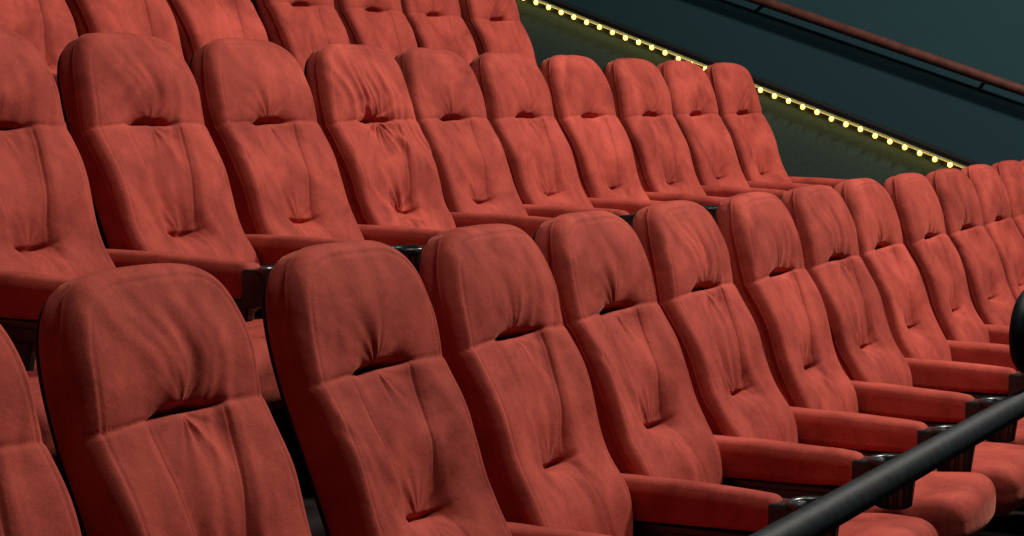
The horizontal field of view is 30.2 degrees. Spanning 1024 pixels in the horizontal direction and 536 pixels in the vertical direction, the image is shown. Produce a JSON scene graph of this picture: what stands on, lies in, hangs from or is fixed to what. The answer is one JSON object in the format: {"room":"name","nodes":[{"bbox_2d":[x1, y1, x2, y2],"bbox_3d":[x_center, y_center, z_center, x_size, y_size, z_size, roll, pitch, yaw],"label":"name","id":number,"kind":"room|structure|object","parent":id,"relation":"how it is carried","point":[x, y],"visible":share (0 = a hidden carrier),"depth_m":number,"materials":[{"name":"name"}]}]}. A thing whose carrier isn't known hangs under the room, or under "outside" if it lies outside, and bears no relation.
{"room":"auditorium","nodes":[
{"label":"auditorium","id":0,"kind":"room"},
{"bbox_2d":[63,215,1023,535],"bbox_3d":[2.305,0.619,4.243,13.760,2.660,12.530,3,6,27],"label":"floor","id":1,"kind":"structure","parent":0,"point":[1011,524],"depth_m":6.22,"materials":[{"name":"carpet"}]},
{"bbox_2d":[0,324,81,535],"bbox_3d":[-0.548,0.624,2.469,0.902,1.152,0.597,2,5,28],"label":"seat","id":2,"kind":"object","parent":1,"relation":"on","point":[35,499],"visible":1,"depth_m":2.75,"materials":[{"name":"red fabric"}]},
{"bbox_2d":[26,371,63,477],"bbox_3d":[-1.168,0.082,3.713,0.902,1.151,0.597,3,6,27],"label":"seat","id":3,"kind":"object","parent":1,"relation":"on","point":[47,439],"visible":0.02,"depth_m":3.43,"materials":[{"name":"red fabric"}]},
{"bbox_2d":[0,0,94,212],"bbox_3d":[-1.351,-0.562,5.916,0.902,1.152,0.597,2,5,28],"label":"seat","id":4,"kind":"object","parent":1,"relation":"on","point":[49,25],"visible":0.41,"depth_m":6.10,"materials":[{"name":"red fabric"}]},
{"bbox_2d":[65,0,183,248],"bbox_3d":[-1.097,-0.606,6.404,0.902,1.152,0.597,2,5,27],"label":"seat","id":5,"kind":"object","parent":1,"relation":"on","point":[155,18],"visible":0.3,"depth_m":6.52,"materials":[{"name":"red fabric"}]},
{"bbox_2d":[0,28,283,410],"bbox_3d":[-0.923,0.035,4.197,0.902,1.152,0.597,3,6,28],"label":"seat","id":6,"kind":"object","parent":1,"relation":"on","point":[50,237],"visible":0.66,"depth_m":4.38,"materials":[{"name":"red fabric"}]},
{"bbox_2d":[57,32,283,411],"bbox_3d":[-0.668,-0.007,4.682,0.902,1.151,0.597,3,6,27],"label":"seat","id":7,"kind":"object","parent":1,"relation":"on","point":[160,188],"visible":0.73,"depth_m":4.73,"materials":[{"name":"red fabric"}]},
{"bbox_2d":[35,263,310,535],"bbox_3d":[-0.286,0.593,2.941,0.902,1.151,0.597,3,6,27],"label":"seat","id":8,"kind":"object","parent":1,"relation":"on","point":[160,422],"visible":1,"depth_m":3.02,"materials":[{"name":"red fabric"}]},
{"bbox_2d":[166,0,267,66],"bbox_3d":[-0.844,-0.651,6.894,0.902,1.151,0.597,2,5,27],"label":"seat","id":9,"kind":"object","parent":1,"relation":"on","point":[199,22],"visible":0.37,"depth_m":6.95,"materials":[{"name":"red fabric"}]},
{"bbox_2d":[253,0,349,72],"bbox_3d":[-0.576,-0.683,7.378,0.902,1.152,0.597,3,6,26],"label":"seat","id":10,"kind":"object","parent":1,"relation":"on","point":[300,27],"visible":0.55,"depth_m":7.41,"materials":[{"name":"red fabric"}]},
{"bbox_2d":[189,38,423,472],"bbox_3d":[-0.421,-0.056,5.170,0.902,1.152,0.597,2,5,28],"label":"seat","id":11,"kind":"object","parent":1,"relation":"on","point":[289,195],"visible":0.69,"depth_m":5.24,"materials":[{"name":"red fabric"}]},
{"bbox_2d":[333,0,417,57],"bbox_3d":[-0.325,-0.729,7.865,0.902,1.152,0.597,3,6,26],"label":"seat","id":12,"kind":"object","parent":1,"relation":"on","point":[382,24],"visible":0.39,"depth_m":7.98,"materials":[{"name":"red fabric"}]},
{"bbox_2d":[304,43,455,245],"bbox_3d":[-0.168,-0.090,5.650,0.902,1.152,0.597,3,6,28],"label":"seat","id":13,"kind":"object","parent":1,"relation":"on","point":[364,109],"visible":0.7,"depth_m":5.72,"materials":[{"name":"red fabric"}]},
{"bbox_2d":[262,240,511,535],"bbox_3d":[-0.002,0.546,3.441,0.902,1.152,0.597,3,6,28],"label":"seat","id":14,"kind":"object","parent":1,"relation":"on","point":[380,422],"visible":1,"depth_m":3.52,"materials":[{"name":"red fabric"}]},
{"bbox_2d":[400,0,477,64],"bbox_3d":[-0.086,-0.780,8.348,0.902,1.152,0.597,2,5,28],"label":"seat","id":15,"kind":"object","parent":1,"relation":"on","point":[436,24],"visible":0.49,"depth_m":8.50,"materials":[{"name":"red fabric"}]},
{"bbox_2d":[394,48,550,237],"bbox_3d":[0.063,-0.144,6.150,0.902,1.152,0.597,2,5,27],"label":"seat","id":16,"kind":"object","parent":1,"relation":"on","point":[478,187],"visible":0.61,"depth_m":6.25,"materials":[{"name":"red fabric"}]},
{"bbox_2d":[458,0,536,64],"bbox_3d":[0.204,-0.816,8.866,0.908,1.169,0.674,3,6,27],"label":"seat","id":17,"kind":"object","parent":1,"relation":"on","point":[493,25],"visible":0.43,"depth_m":8.92,"materials":[{"name":"red fabric"}]},
{"bbox_2d":[416,224,632,535],"bbox_3d":[0.257,0.501,3.925,0.902,1.152,0.597,3,6,28],"label":"seat","id":18,"kind":"object","parent":1,"relation":"on","point":[524,383],"visible":0.95,"depth_m":4.00,"materials":[{"name":"red fabric"}]},
{"bbox_2d":[469,52,636,224],"bbox_3d":[0.304,-0.184,6.636,0.902,1.151,0.597,2,6,27],"label":"seat","id":19,"kind":"object","parent":1,"relation":"on","point":[516,94],"visible":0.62,"depth_m":6.71,"materials":[{"name":"red fabric"}]},
{"bbox_2d":[539,55,717,216],"bbox_3d":[0.551,-0.224,7.120,0.902,1.152,0.597,3,6,28],"label":"seat","id":20,"kind":"object","parent":1,"relation":"on","point":[581,94],"visible":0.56,"depth_m":7.18,"materials":[{"name":"red fabric"}]},
{"bbox_2d":[603,58,727,204],"bbox_3d":[0.811,-0.260,7.601,0.902,1.152,0.597,4,6,28],"label":"seat","id":21,"kind":"object","parent":1,"relation":"on","point":[640,92],"visible":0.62,"depth_m":7.65,"materials":[{"name":"red fabric"}]},
{"bbox_2d":[657,60,785,198],"bbox_3d":[1.057,-0.311,8.091,0.902,1.152,0.597,3,6,28],"label":"seat","id":22,"kind":"object","parent":1,"relation":"on","point":[716,165],"visible":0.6,"depth_m":8.19,"materials":[{"name":"red fabric"}]},
{"bbox_2d":[532,210,937,535],"bbox_3d":[0.504,0.453,4.412,0.902,1.152,0.597,2,5,28],"label":"seat","id":23,"kind":"object","parent":1,"relation":"on","point":[655,430],"visible":0.88,"depth_m":4.41,"materials":[{"name":"red fabric"}]},
{"bbox_2d":[704,62,882,190],"bbox_3d":[1.333,-0.354,8.610,0.904,1.157,0.674,3,6,28],"label":"seat","id":24,"kind":"object","parent":1,"relation":"on","point":[738,103],"visible":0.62,"depth_m":8.68,"materials":[{"name":"red fabric"}]},
{"bbox_2d":[630,200,995,535],"bbox_3d":[0.764,0.410,4.907,0.902,1.151,0.597,2,5,27],"label":"seat","id":25,"kind":"object","parent":1,"relation":"on","point":[753,427],"visible":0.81,"depth_m":4.85,"materials":[{"name":"red fabric"}]},
{"bbox_2d":[713,192,1023,516],"bbox_3d":[1.026,0.375,5.388,0.902,1.152,0.597,3,6,27],"label":"seat","id":26,"kind":"object","parent":1,"relation":"on","point":[786,306],"visible":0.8,"depth_m":5.33,"materials":[{"name":"red fabric"}]},
{"bbox_2d":[749,290,1023,535],"bbox_3d":[0.820,0.595,3.392,0.100,1.058,5.020,3,6,29],"label":"guard rail","id":27,"kind":"object","parent":1,"relation":"on","point":[828,512],"visible":1,"depth_m":2.97,"materials":[{"name":"black metal"}]},
{"bbox_2d":[780,185,1023,444],"bbox_3d":[1.275,0.333,5.867,0.902,1.151,0.597,3,6,28],"label":"seat","id":28,"kind":"object","parent":1,"relation":"on","point":[865,347],"visible":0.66,"depth_m":5.85,"materials":[{"name":"red fabric"}]},
{"bbox_2d":[833,178,1023,398],"bbox_3d":[1.525,0.283,6.361,0.902,1.152,0.597,2,6,27],"label":"seat","id":29,"kind":"object","parent":1,"relation":"on","point":[914,328],"visible":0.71,"depth_m":6.36,"materials":[{"name":"red fabric"}]},
{"bbox_2d":[882,173,1017,370],"bbox_3d":[1.786,0.245,6.848,0.902,1.152,0.597,3,6,27],"label":"seat","id":30,"kind":"object","parent":1,"relation":"on","point":[916,203],"visible":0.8,"depth_m":6.84,"materials":[{"name":"red fabric"}]},
{"bbox_2d":[925,168,1015,344],"bbox_3d":[2.036,0.205,7.324,0.902,1.152,0.597,3,6,28],"label":"seat","id":31,"kind":"object","parent":1,"relation":"on","point":[991,296],"visible":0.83,"depth_m":7.40,"materials":[{"name":"red fabric"}]},
{"bbox_2d":[961,164,1023,300],"bbox_3d":[2.291,0.158,7.818,0.902,1.152,0.597,3,6,27],"label":"seat","id":32,"kind":"object","parent":1,"relation":"on","point":[992,194],"visible":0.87,"depth_m":7.88,"materials":[{"name":"red fabric"}]},
{"bbox_2d":[991,160,1023,238],"bbox_3d":[2.538,0.113,8.302,0.927,1.152,0.613,3,6,28],"label":"seat","id":33,"kind":"object","parent":1,"relation":"on","point":[1011,172],"visible":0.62,"depth_m":8.29,"materials":[{"name":"red fabric"}]},
{"bbox_2d":[515,0,966,182],"bbox_3d":[1.270,-0.391,10.448,6.140,3.578,0.100,3,6,27],"label":"wall","id":34,"kind":"structure","parent":0,"point":[809,144],"depth_m":10.23,"materials":[{"name":"green paint"}]},
{"bbox_2d":[531,0,706,69],"bbox_3d":[0.592,-1.309,10.642,1.075,0.400,0.016,3,6,27],"label":"string lights","id":35,"kind":"object","parent":34,"relation":"attached to","point":[548,7],"depth_m":10.64,"materials":[{"name":"yellow plastic"}]},
{"bbox_2d":[542,0,981,166],"bbox_3d":[1.269,-1.053,10.387,6.140,2.297,0.165,3,6,27],"label":"trim","id":36,"kind":"structure","parent":34,"relation":"attached to","point":[957,158],"depth_m":10.24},
{"bbox_2d":[755,86,963,168],"bbox_3d":[1.826,-0.748,10.047,1.139,0.425,0.016,3,6,27],"label":"string lights","id":37,"kind":"object","parent":34,"relation":"attached to","point":[774,96],"depth_m":10.03,"materials":[{"name":"yellow plastic"}]},
{"bbox_2d":[701,0,1023,112],"bbox_3d":[5.241,-2.090,9.673,13.760,7.100,0.200,3,6,27],"label":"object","id":38,"kind":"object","parent":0,"point":[987,36],"depth_m":11.08,"materials":[{"name":"black metal"}]},
{"bbox_2d":[562,0,1023,165],"bbox_3d":[1.810,-0.861,11.448,6.140,3.138,0.020,3,6,27],"label":"wall","id":39,"kind":"structure","parent":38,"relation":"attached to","point":[983,131],"depth_m":11.35,"materials":[{"name":"teal paint"}]},
{"bbox_2d":[745,0,1023,96],"bbox_3d":[1.826,-1.480,11.336,5.520,1.956,0.105,3,6,27],"label":"wall handrail","id":40,"kind":"object","parent":38,"relation":"attached to","point":[926,57],"visible":1,"depth_m":11.09,"materials":[{"name":"brown wood"}]}
]}

